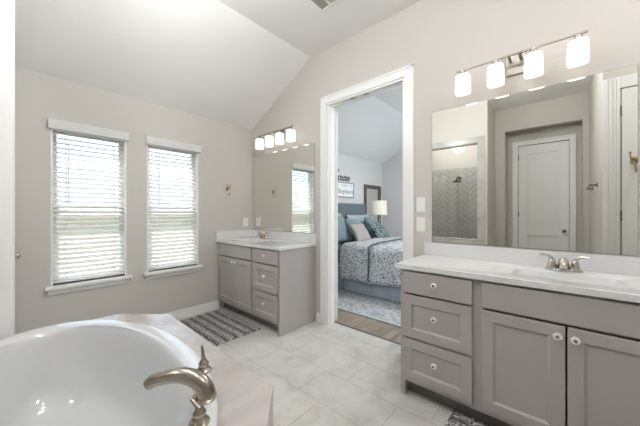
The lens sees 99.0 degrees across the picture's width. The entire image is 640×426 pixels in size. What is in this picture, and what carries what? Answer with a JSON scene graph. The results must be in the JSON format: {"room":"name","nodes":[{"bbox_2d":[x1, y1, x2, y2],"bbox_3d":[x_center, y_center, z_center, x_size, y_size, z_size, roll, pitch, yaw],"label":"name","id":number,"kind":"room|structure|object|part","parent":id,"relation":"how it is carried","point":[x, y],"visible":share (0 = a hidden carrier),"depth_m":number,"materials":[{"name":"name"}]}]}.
{"room":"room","nodes":[
{"label":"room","id":0,"kind":"room"},
{"bbox_2d":[15,66,381,334],"bbox_3d":[-1.220,0.024,3.823,0.150,2.453,8.500,0,0,42],"label":"wall","id":1,"kind":"structure","parent":0,"point":[225,157],"depth_m":2.85,"materials":[{"name":"grey paint"}]},
{"bbox_2d":[44,129,131,295],"bbox_3d":[-2.216,-0.027,2.643,0.197,1.510,0.637,0,0,42],"label":"window","id":2,"kind":"structure","parent":1,"relation":"in","point":[72,286],"depth_m":2.60,"materials":[{"name":"white"}]},
{"bbox_3d":[-2.195,0.689,2.625,0.142,0.078,0.637,0,0,42],"label":"sill","id":3,"kind":"part","parent":2,"relation":"part of","materials":[{"name":"white wood"}]},
{"bbox_2d":[48,118,128,283],"bbox_3d":[-2.195,-0.092,2.623,0.106,1.456,0.595,0,0,42],"label":"window blind","id":4,"kind":"object","parent":2,"relation":"attached to","point":[61,127],"visible":0.97,"depth_m":2.61,"materials":[{"name":"white plastic"}]},
{"bbox_3d":[-2.330,-0.055,2.506,0.060,1.350,0.004,0,0,42],"label":"lift cord","id":5,"kind":"part","parent":4,"relation":"part of","materials":[{"name":"white fabric"}]},
{"bbox_3d":[-2.211,0.625,2.639,0.050,0.022,0.525,0,0,42],"label":"rail","id":6,"kind":"part","parent":4,"relation":"part of","materials":[{"name":"white plastic"}]},
{"bbox_3d":[-2.094,-0.055,2.773,0.060,1.350,0.004,0,0,42],"label":"lift cord","id":7,"kind":"part","parent":4,"relation":"part of","materials":[{"name":"white fabric"}]},
{"bbox_2d":[143,144,203,279],"bbox_3d":[-1.720,-0.027,3.202,0.197,1.510,0.637,0,0,42],"label":"window","id":8,"kind":"structure","parent":1,"relation":"in","point":[188,269],"depth_m":3.29,"materials":[{"name":"white wood"}]},
{"bbox_2d":[145,136,200,269],"bbox_3d":[-1.700,-0.092,3.182,0.106,1.456,0.595,0,0,42],"label":"window blind","id":9,"kind":"object","parent":8,"relation":"attached to","point":[155,143],"visible":0.86,"depth_m":3.16,"materials":[{"name":"white plastic"}]},
{"bbox_3d":[-1.835,-0.055,3.065,0.060,1.350,0.004,0,0,42],"label":"lift cord","id":10,"kind":"part","parent":9,"relation":"part of","materials":[{"name":"white fabric"}]},
{"bbox_3d":[-1.715,0.625,3.197,0.050,0.022,0.525,0,0,42],"label":"rail","id":11,"kind":"part","parent":9,"relation":"part of","materials":[{"name":"white plastic"}]},
{"bbox_3d":[-1.699,0.689,3.183,0.142,0.078,0.637,0,0,42],"label":"sill","id":12,"kind":"part","parent":8,"relation":"part of","materials":[{"name":"white wood"}]},
{"bbox_2d":[165,300,218,318],"bbox_3d":[-1.918,1.199,2.913,0.015,0.102,1.788,0,0,42],"label":"baseboard","id":13,"kind":"structure","parent":1,"relation":"attached to","point":[197,309],"depth_m":3.34,"materials":[{"name":"white wood"}]},
{"bbox_2d":[243,218,247,226],"bbox_3d":[-1.057,0.140,3.886,0.009,0.124,0.076,0,0,42],"label":"wall outlet","id":14,"kind":"object","parent":1,"relation":"attached to","point":[245,220],"visible":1,"depth_m":3.88,"materials":[{"name":"white plastic"}]},
{"bbox_2d":[338,175,349,181],"bbox_3d":[0.458,-0.722,5.596,0.006,0.155,0.520,0,0,42],"label":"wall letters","id":15,"kind":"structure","parent":1,"relation":"attached to","point":[345,177],"depth_m":5.65,"materials":[{"name":"grey paint"}]},
{"bbox_2d":[338,181,353,197],"bbox_3d":[0.426,-0.464,5.547,0.023,0.317,0.905,0,0,42],"label":"wall sign","id":16,"kind":"object","parent":1,"relation":"attached to","point":[345,189],"visible":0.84,"depth_m":5.66,"materials":[{"name":"white wood"}]},
{"bbox_2d":[364,184,380,222],"bbox_3d":[1.248,0.083,6.459,0.040,1.435,0.720,0,0,42],"label":"framed mirror","id":17,"kind":"object","parent":1,"relation":"attached to","point":[371,192],"visible":0.45,"depth_m":6.40,"materials":[{"name":"brown wood"}]},
{"bbox_2d":[367,188,377,221],"bbox_3d":[1.238,0.083,6.468,0.006,1.275,0.560,0,0,42],"label":"mirror glass","id":18,"kind":"object","parent":17,"relation":"attached to","point":[372,193],"depth_m":6.43,"materials":[{"name":"white"}]},
{"bbox_2d":[15,0,420,163],"bbox_3d":[0.603,-1.526,2.205,5.025,0.807,8.500,0,0,42],"label":"ceiling","id":19,"kind":"structure","parent":0,"point":[228,61],"depth_m":2.61,"materials":[{"name":"white paint"}]},
{"bbox_2d":[309,0,338,10],"bbox_3d":[0.011,-1.805,2.280,0.220,0.010,0.265,0,0,42],"label":"ceiling vent","id":20,"kind":"object","parent":19,"relation":"in","point":[321,5],"visible":1,"depth_m":2.36,"materials":[{"name":"white metal"}]},
{"bbox_2d":[177,306,490,425],"bbox_3d":[0.605,1.300,2.204,5.020,0.100,8.500,0,0,42],"label":"floor","id":21,"kind":"structure","parent":0,"point":[319,374],"depth_m":2.12,"materials":[{"name":"tile"}]},
{"bbox_2d":[94,314,272,425],"bbox_3d":[-1.045,1.000,1.163,1.797,0.500,1.186,0,0,42],"label":"tub deck","id":22,"kind":"object","parent":21,"relation":"on","point":[244,398],"visible":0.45,"depth_m":1.20,"materials":[{"name":"tile"}]},
{"bbox_2d":[0,320,218,425],"bbox_3d":[-1.069,0.945,1.135,1.783,0.458,1.015,0,0,42],"label":"bathtub","id":23,"kind":"object","parent":22,"relation":"in","point":[87,372],"visible":0.94,"depth_m":1.57,"materials":[{"name":"white ceramic"}]},
{"bbox_2d":[143,345,216,425],"bbox_3d":[-0.473,0.659,1.075,0.327,0.118,0.279,0,0,33],"label":"tub faucet","id":24,"kind":"object","parent":23,"relation":"on","point":[204,389],"visible":1,"depth_m":1.03,"materials":[{"name":"silver metal"}]},
{"bbox_3d":[-0.539,0.659,1.054,0.271,0.117,0.077,0,0,0],"label":"spout","id":25,"kind":"part","parent":24,"relation":"part of","materials":[{"name":"silver metal"}]},
{"bbox_3d":[-0.426,0.661,0.938,0.046,0.039,0.023,0,0,23],"label":"lever","id":26,"kind":"part","parent":24,"relation":"part of","materials":[{"name":"silver metal"}]},
{"bbox_3d":[-0.410,0.690,0.931,0.068,0.053,0.068,0,0,42],"label":"handle","id":27,"kind":"part","parent":24,"relation":"part of","materials":[{"name":"silver metal"}]},
{"bbox_3d":[-0.526,0.636,1.234,0.023,0.072,0.023,0,0,-28],"label":"lever","id":28,"kind":"part","parent":24,"relation":"part of","materials":[{"name":"silver metal"}]},
{"bbox_3d":[-0.448,0.710,1.055,0.092,0.014,0.092,0,0,42],"label":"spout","id":29,"kind":"part","parent":24,"relation":"part of","materials":[{"name":"silver metal"}]},
{"bbox_3d":[-0.526,0.690,1.234,0.068,0.053,0.068,0,0,42],"label":"handle","id":30,"kind":"part","parent":24,"relation":"part of","materials":[{"name":"silver metal"}]},
{"bbox_2d":[180,309,260,345],"bbox_3d":[-1.125,1.241,3.024,0.873,0.015,0.520,0,0,42],"label":"bath mat","id":31,"kind":"object","parent":21,"relation":"on","point":[218,327],"visible":0.97,"depth_m":2.96,"materials":[{"name":"grey fabric"}]},
{"bbox_2d":[218,242,315,335],"bbox_3d":[-0.711,0.817,3.339,1.246,0.866,0.586,0,0,42],"label":"vanity cabinet","id":32,"kind":"object","parent":21,"relation":"on","point":[274,289],"visible":0.95,"depth_m":2.99,"materials":[{"name":"grey wood"}]},
{"bbox_3d":[-1.159,0.834,3.404,0.352,0.562,0.019,0,0,42],"label":"door","id":33,"kind":"part","parent":32,"relation":"part of","materials":[{"name":"grey wood"}]},
{"bbox_3d":[-0.895,0.834,3.171,0.336,0.562,0.019,0,0,42],"label":"door","id":34,"kind":"part","parent":32,"relation":"part of","materials":[{"name":"grey wood"}]},
{"bbox_3d":[-0.581,0.984,2.891,0.406,0.268,0.019,0,0,42],"label":"drawer","id":35,"kind":"part","parent":32,"relation":"part of","materials":[{"name":"grey wood"}]},
{"bbox_3d":[-0.581,0.694,2.891,0.406,0.282,0.019,0,0,42],"label":"drawer","id":36,"kind":"part","parent":32,"relation":"part of","materials":[{"name":"grey wood"}]},
{"bbox_3d":[-0.581,0.468,2.891,0.406,0.141,0.019,0,0,42],"label":"drawer","id":37,"kind":"part","parent":32,"relation":"part of","materials":[{"name":"grey wood"}]},
{"bbox_2d":[216,230,315,250],"bbox_3d":[-0.698,0.364,3.345,1.259,0.228,0.562,0,0,42],"label":"countertop","id":38,"kind":"structure","parent":32,"relation":"on","point":[277,240],"depth_m":3.38,"materials":[{"name":"white stone"}]},
{"bbox_2d":[256,231,268,238],"bbox_3d":[-0.748,0.303,3.595,0.162,0.097,0.174,0,0,-6],"label":"faucet","id":39,"kind":"object","parent":38,"relation":"on","point":[261,235],"visible":1,"depth_m":3.56,"materials":[{"name":"silver metal"}]},
{"bbox_3d":[-0.766,0.309,3.574,0.062,0.080,0.150,0,0,42],"label":"spout","id":40,"kind":"part","parent":39,"relation":"part of","materials":[{"name":"silver metal"}]},
{"bbox_2d":[338,288,400,326],"bbox_3d":[1.588,1.244,4.427,2.540,0.012,3.130,0,0,42],"label":"area rug","id":41,"kind":"object","parent":21,"relation":"on","point":[379,309],"visible":0.12,"depth_m":3.60,"materials":[{"name":"carpet"}]},
{"bbox_2d":[338,203,402,302],"bbox_3d":[1.177,0.520,4.725,2.196,1.410,1.824,0,0,42],"label":"bed","id":42,"kind":"object","parent":41,"relation":"on","point":[367,267],"visible":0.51,"depth_m":4.03,"materials":[{"name":"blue fabric"}]},
{"bbox_2d":[338,216,349,241],"bbox_3d":[0.289,0.287,4.758,0.503,0.457,0.260,0,0,-43],"label":"pillow","id":43,"kind":"object","parent":42,"relation":"on","point":[343,235],"visible":0.45,"depth_m":4.75,"materials":[{"name":"teal fabric"}]},
{"bbox_3d":[0.404,0.507,5.424,0.111,1.385,1.710,0,0,42],"label":"headboard","id":44,"kind":"part","parent":42,"relation":"part of","materials":[{"name":"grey fabric"}]},
{"bbox_2d":[344,218,359,240],"bbox_3d":[0.654,0.316,5.168,0.226,0.399,0.460,0,0,42],"label":"pillow","id":45,"kind":"object","parent":42,"relation":"on","point":[347,221],"visible":0.51,"depth_m":5.03,"materials":[{"name":"teal fabric"}]},
{"bbox_3d":[1.217,0.693,4.702,2.060,0.275,1.650,0,0,42],"label":"mattress","id":46,"kind":"part","parent":42,"relation":"part of","materials":[{"name":"fabric"}]},
{"bbox_2d":[346,214,368,232],"bbox_3d":[0.831,0.280,5.679,0.199,0.471,0.803,0,0,40],"label":"pillow","id":47,"kind":"object","parent":42,"relation":"on","point":[360,217],"visible":0.25,"depth_m":5.64,"materials":[{"name":"blue fabric"}]},
{"bbox_2d":[349,224,370,240],"bbox_3d":[0.720,0.362,4.842,0.223,0.305,0.440,0,0,42],"label":"pillow","id":48,"kind":"object","parent":42,"relation":"on","point":[359,231],"visible":0.98,"depth_m":4.74,"materials":[{"name":"beige fabric"}]},
{"bbox_2d":[364,217,376,237],"bbox_3d":[1.096,0.302,5.675,0.233,0.426,0.460,0,0,37],"label":"pillow","id":49,"kind":"object","parent":42,"relation":"on","point":[367,220],"visible":0.51,"depth_m":5.52,"materials":[{"name":"teal fabric"}]},
{"bbox_2d":[340,237,402,283],"bbox_3d":[1.100,0.770,4.796,0.560,0.601,1.821,0,0,42],"label":"comforter","id":50,"kind":"object","parent":42,"relation":"on","point":[356,256],"depth_m":4.16,"materials":[{"name":"fabric"}]},
{"bbox_2d":[368,222,388,237],"bbox_3d":[1.147,0.353,5.297,0.262,0.324,0.544,0,0,33],"label":"pillow","id":51,"kind":"object","parent":42,"relation":"on","point":[377,228],"visible":0.89,"depth_m":5.15,"materials":[{"name":"teal fabric"}]},
{"bbox_2d":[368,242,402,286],"bbox_3d":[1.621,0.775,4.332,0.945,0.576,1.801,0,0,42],"label":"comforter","id":52,"kind":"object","parent":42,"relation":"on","point":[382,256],"depth_m":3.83,"materials":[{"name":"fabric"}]},
{"bbox_2d":[445,410,489,425],"bbox_3d":[0.999,1.241,1.243,0.875,0.015,0.525,0,0,42],"label":"bath mat","id":53,"kind":"object","parent":21,"relation":"on","point":[456,418],"visible":1,"depth_m":1.62,"materials":[{"name":"grey fabric"}]},
{"bbox_2d":[401,269,639,425],"bbox_3d":[1.171,0.817,1.670,1.210,0.866,0.586,0,0,42],"label":"vanity cabinet","id":54,"kind":"object","parent":21,"relation":"on","point":[492,353],"visible":0.92,"depth_m":1.45,"materials":[{"name":"grey wood"}]},
{"bbox_3d":[0.712,0.964,1.709,0.037,0.037,0.034,0,0,42],"label":"knob","id":55,"kind":"part","parent":54,"relation":"part of","materials":[{"name":"white ceramic"}]},
{"bbox_3d":[0.712,0.460,1.709,0.037,0.037,0.034,0,0,42],"label":"knob","id":56,"kind":"part","parent":54,"relation":"part of","materials":[{"name":"silver metal"}]},
{"bbox_3d":[0.729,0.984,1.729,0.418,0.268,0.019,0,0,42],"label":"drawer","id":57,"kind":"part","parent":54,"relation":"part of","materials":[{"name":"grey wood"}]},
{"bbox_3d":[0.729,0.694,1.729,0.418,0.282,0.019,0,0,42],"label":"drawer","id":58,"kind":"part","parent":54,"relation":"part of","materials":[{"name":"grey wood"}]},
{"bbox_3d":[0.729,0.468,1.729,0.418,0.141,0.019,0,0,42],"label":"drawer","id":59,"kind":"part","parent":54,"relation":"part of","materials":[{"name":"grey wood"}]},
{"bbox_2d":[395,242,639,302],"bbox_3d":[1.178,0.364,1.681,1.269,0.228,0.562,0,0,42],"label":"countertop","id":60,"kind":"structure","parent":54,"relation":"on","point":[603,276],"depth_m":1.64,"materials":[{"name":"white stone"}]},
{"bbox_2d":[539,253,589,272],"bbox_3d":[1.458,0.303,1.637,0.162,0.097,0.174,0,0,-6],"label":"faucet","id":61,"kind":"object","parent":60,"relation":"on","point":[563,263],"visible":1,"depth_m":1.61,"materials":[{"name":"silver metal"}]},
{"bbox_3d":[1.405,0.276,1.691,0.075,0.043,0.023,0,0,25],"label":"lever","id":62,"kind":"part","parent":61,"relation":"part of","materials":[{"name":"silver metal"}]},
{"bbox_3d":[1.427,0.313,1.681,0.054,0.058,0.053,0,0,42],"label":"handle","id":63,"kind":"part","parent":61,"relation":"part of","materials":[{"name":"silver metal"}]},
{"bbox_3d":[1.440,0.309,1.617,0.062,0.080,0.150,0,0,42],"label":"spout","id":64,"kind":"part","parent":61,"relation":"part of","materials":[{"name":"silver metal"}]},
{"bbox_3d":[1.466,0.346,1.647,0.174,0.012,0.054,0,0,42],"label":"plate","id":65,"kind":"part","parent":61,"relation":"part of","materials":[{"name":"silver metal"}]},
{"bbox_3d":[1.505,0.313,1.612,0.054,0.058,0.053,0,0,42],"label":"handle","id":66,"kind":"part","parent":61,"relation":"part of","materials":[{"name":"silver metal"}]},
{"bbox_3d":[1.520,0.276,1.592,0.022,0.043,0.074,0,0,-37],"label":"lever","id":67,"kind":"part","parent":61,"relation":"part of","materials":[{"name":"silver metal"}]},
{"bbox_3d":[1.054,0.834,1.441,0.355,0.562,0.019,0,0,42],"label":"door","id":68,"kind":"part","parent":54,"relation":"part of","materials":[{"name":"grey wood"}]},
{"bbox_3d":[1.148,0.600,1.322,0.037,0.037,0.034,0,0,42],"label":"knob","id":69,"kind":"part","parent":54,"relation":"part of","materials":[{"name":"silver metal"}]},
{"bbox_3d":[1.196,0.600,1.279,0.037,0.037,0.034,0,0,42],"label":"knob","id":70,"kind":"part","parent":54,"relation":"part of","materials":[{"name":"silver metal"}]},
{"bbox_3d":[1.318,0.834,1.207,0.334,0.562,0.019,0,0,42],"label":"door","id":71,"kind":"part","parent":54,"relation":"part of","materials":[{"name":"grey wood"}]},
{"bbox_3d":[1.294,0.899,6.121,0.471,0.678,0.395,0,0,42],"label":"nightstand","id":72,"kind":"object","parent":21,"relation":"on","visible":0},
{"bbox_2d":[371,200,386,237],"bbox_3d":[1.316,0.151,6.079,0.350,0.815,0.350,0,0,42],"label":"table lamp","id":73,"kind":"object","parent":72,"relation":"on","point":[379,207],"visible":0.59,"depth_m":5.93,"materials":[{"name":"white fabric"}]},
{"bbox_3d":[1.316,-0.101,6.079,0.350,0.310,0.350,0,0,42],"label":"lamp shade","id":74,"kind":"part","parent":73,"relation":"part of","materials":[{"name":"beige fabric"}]},
{"bbox_2d":[382,150,402,236],"bbox_3d":[3.206,-0.295,5.478,4.275,3.090,0.150,0,0,42],"label":"wall","id":75,"kind":"structure","parent":0,"point":[392,169],"depth_m":6.64,"materials":[{"name":"grey paint"}]},
{"bbox_2d":[252,0,639,313],"bbox_3d":[0.859,-0.295,2.381,4.875,3.090,0.059,0,0,42],"label":"wall","id":76,"kind":"structure","parent":0,"point":[441,38],"depth_m":2.21,"materials":[{"name":"grey paint"}]},
{"bbox_2d":[255,125,295,149],"bbox_3d":[-0.552,-0.957,3.479,0.713,0.216,0.171,0,0,42],"label":"vanity light","id":77,"kind":"object","parent":76,"relation":"attached to","point":[290,133],"visible":1,"depth_m":3.43,"materials":[{"name":"white glass"}]},
{"bbox_3d":[-0.807,-0.913,3.655,0.098,0.129,0.098,0,0,42],"label":"lamp shade","id":78,"kind":"part","parent":77,"relation":"part of","materials":[{"name":"white glass"}]},
{"bbox_3d":[-0.653,-0.913,3.519,0.098,0.129,0.098,0,0,42],"label":"lamp shade","id":79,"kind":"part","parent":77,"relation":"part of","materials":[{"name":"white glass"}]},
{"bbox_3d":[-0.500,-0.913,3.383,0.098,0.129,0.098,0,0,42],"label":"lamp shade","id":80,"kind":"part","parent":77,"relation":"part of","materials":[{"name":"white glass"}]},
{"bbox_3d":[-0.347,-0.913,3.247,0.098,0.129,0.098,0,0,42],"label":"lamp shade","id":81,"kind":"part","parent":77,"relation":"part of","materials":[{"name":"white glass"}]},
{"bbox_2d":[253,143,314,232],"bbox_3d":[-0.512,-0.281,3.553,1.208,1.049,0.006,0,0,42],"label":"wall mirror","id":82,"kind":"object","parent":76,"relation":"attached to","point":[283,180],"visible":1,"depth_m":3.48,"materials":[{"name":"grey mirror"}]},
{"bbox_2d":[252,230,315,242],"bbox_3d":[-0.518,0.301,3.548,1.259,0.103,0.020,0,0,42],"label":"backsplash","id":83,"kind":"structure","parent":76,"relation":"attached to","point":[291,236],"depth_m":3.41,"materials":[{"name":"white stone"}]},
{"bbox_2d":[316,313,319,322],"bbox_3d":[1.257,1.199,1.978,3.465,0.102,0.015,0,0,42],"label":"baseboard","id":84,"kind":"structure","parent":76,"relation":"attached to","point":[317,314],"depth_m":3.11,"materials":[{"name":"white wood"}]},
{"bbox_2d":[335,110,337,320],"bbox_3d":[0.193,0.032,3.563,0.135,2.420,0.866,0,0,-4],"label":"door","id":85,"kind":"structure","parent":76,"relation":"in","point":[336,111],"depth_m":3.13,"materials":[{"name":"white wood"}]},
{"bbox_2d":[320,64,413,324],"bbox_3d":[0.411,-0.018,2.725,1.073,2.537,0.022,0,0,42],"label":"trim","id":86,"kind":"structure","parent":76,"relation":"attached to","point":[407,72],"depth_m":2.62,"materials":[{"name":"white wood"}]},
{"bbox_2d":[334,322,400,344],"bbox_3d":[0.493,1.248,2.819,0.887,0.004,0.022,0,0,42],"label":"trim","id":87,"kind":"structure","parent":76,"relation":"attached to","point":[334,322],"depth_m":2.81,"materials":[{"name":"brown wood"}]},
{"bbox_2d":[416,197,424,211],"bbox_3d":[0.861,-0.066,2.334,0.076,0.124,0.010,0,0,42],"label":"light switch","id":88,"kind":"object","parent":76,"relation":"attached to","point":[420,201],"visible":1,"depth_m":2.33,"materials":[{"name":"white plastic"}]},
{"bbox_2d":[416,217,424,231],"bbox_3d":[0.861,0.103,2.334,0.076,0.124,0.010,0,0,42],"label":"light switch","id":89,"kind":"object","parent":76,"relation":"attached to","point":[420,221],"visible":1,"depth_m":2.33,"materials":[{"name":"white plastic"}]},
{"bbox_2d":[455,29,589,96],"bbox_3d":[1.304,-0.982,1.831,0.713,0.216,0.171,0,0,42],"label":"vanity light","id":90,"kind":"object","parent":76,"relation":"attached to","point":[530,64],"visible":1,"depth_m":1.78,"materials":[{"name":"white glass"}]},
{"bbox_3d":[1.050,-0.939,2.008,0.098,0.129,0.098,0,0,42],"label":"lamp shade","id":91,"kind":"part","parent":90,"relation":"part of","materials":[{"name":"white glass"}]},
{"bbox_3d":[1.203,-0.939,1.872,0.098,0.129,0.098,0,0,42],"label":"lamp shade","id":92,"kind":"part","parent":90,"relation":"part of","materials":[{"name":"white glass"}]},
{"bbox_3d":[1.314,-1.044,1.843,0.078,0.018,0.102,0,0,42],"label":"arm","id":93,"kind":"part","parent":90,"relation":"part of","materials":[{"name":"silver metal"}]},
{"bbox_3d":[1.357,-0.939,1.736,0.098,0.129,0.098,0,0,42],"label":"lamp shade","id":94,"kind":"part","parent":90,"relation":"part of","materials":[{"name":"white glass"}]},
{"bbox_2d":[572,33,583,39],"bbox_3d":[1.510,-1.020,1.600,0.054,0.032,0.053,0,0,42],"label":"socket","id":95,"kind":"object","parent":90,"relation":"attached to","point":[576,36],"depth_m":1.59,"materials":[{"name":"silver metal"}]},
{"bbox_3d":[1.510,-0.939,1.600,0.098,0.129,0.098,0,0,42],"label":"lamp shade","id":96,"kind":"part","parent":90,"relation":"part of","materials":[{"name":"white glass"}]},
{"bbox_2d":[424,242,639,275],"bbox_3d":[1.358,0.301,1.884,1.269,0.103,0.020,0,0,42],"label":"backsplash","id":97,"kind":"structure","parent":76,"relation":"attached to","point":[625,265],"depth_m":1.82,"materials":[{"name":"white stone"}]},
{"bbox_2d":[432,64,637,255],"bbox_3d":[1.353,-0.291,1.898,1.128,1.071,0.006,0,0,42],"label":"wall mirror","id":98,"kind":"object","parent":76,"relation":"attached to","point":[553,166],"visible":1,"depth_m":1.79,"materials":[{"name":"grey mirror"}]},
{"bbox_3d":[-2.238,-0.223,1.889,0.895,2.945,0.120,0,0,42],"label":"wall","id":99,"kind":"structure","parent":0,"visible":0},
{"bbox_2d":[0,0,10,338],"bbox_3d":[-1.897,-0.441,1.593,0.012,2.378,0.130,0,0,42],"label":"trim","id":100,"kind":"structure","parent":99,"relation":"attached to","point":[5,5],"depth_m":1.62,"materials":[{"name":"white wood"}]},
{"bbox_2d":[11,0,14,335],"bbox_3d":[-2.179,-0.180,1.933,0.864,2.860,0.024,0,0,42],"label":"trim","id":101,"kind":"structure","parent":99,"relation":"attached to","point":[12,1],"depth_m":1.65,"materials":[{"name":"white wood"}]},
{"bbox_2d":[15,252,20,258],"bbox_3d":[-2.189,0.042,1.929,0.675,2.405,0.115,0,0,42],"label":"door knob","id":102,"kind":"structure","parent":99,"relation":"in","point":[17,254],"depth_m":2.13,"materials":[{"name":"silver metal"}]},
{"label":"outside","id":103,"kind":"structure","parent":0,"visible":0},
{"bbox_3d":[-12.970,1.675,18.191,36.450,0.150,70.000,0,0,42],"label":"ground","id":104,"kind":"structure","parent":103,"visible":0},
{"bbox_2d":[57,164,189,249],"bbox_3d":[-11.810,-0.375,14.489,8.100,3.950,25.000,0,0,42],"label":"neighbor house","id":105,"kind":"structure","parent":104,"relation":"on","point":[58,169],"depth_m":13.34,"materials":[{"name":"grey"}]},
{"bbox_2d":[57,213,189,274],"bbox_3d":[-3.538,0.805,6.605,0.060,1.570,19.185,0,0,42],"label":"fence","id":106,"kind":"object","parent":104,"relation":"on","point":[57,213],"visible":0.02,"depth_m":5.56,"materials":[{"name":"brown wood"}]}
]}

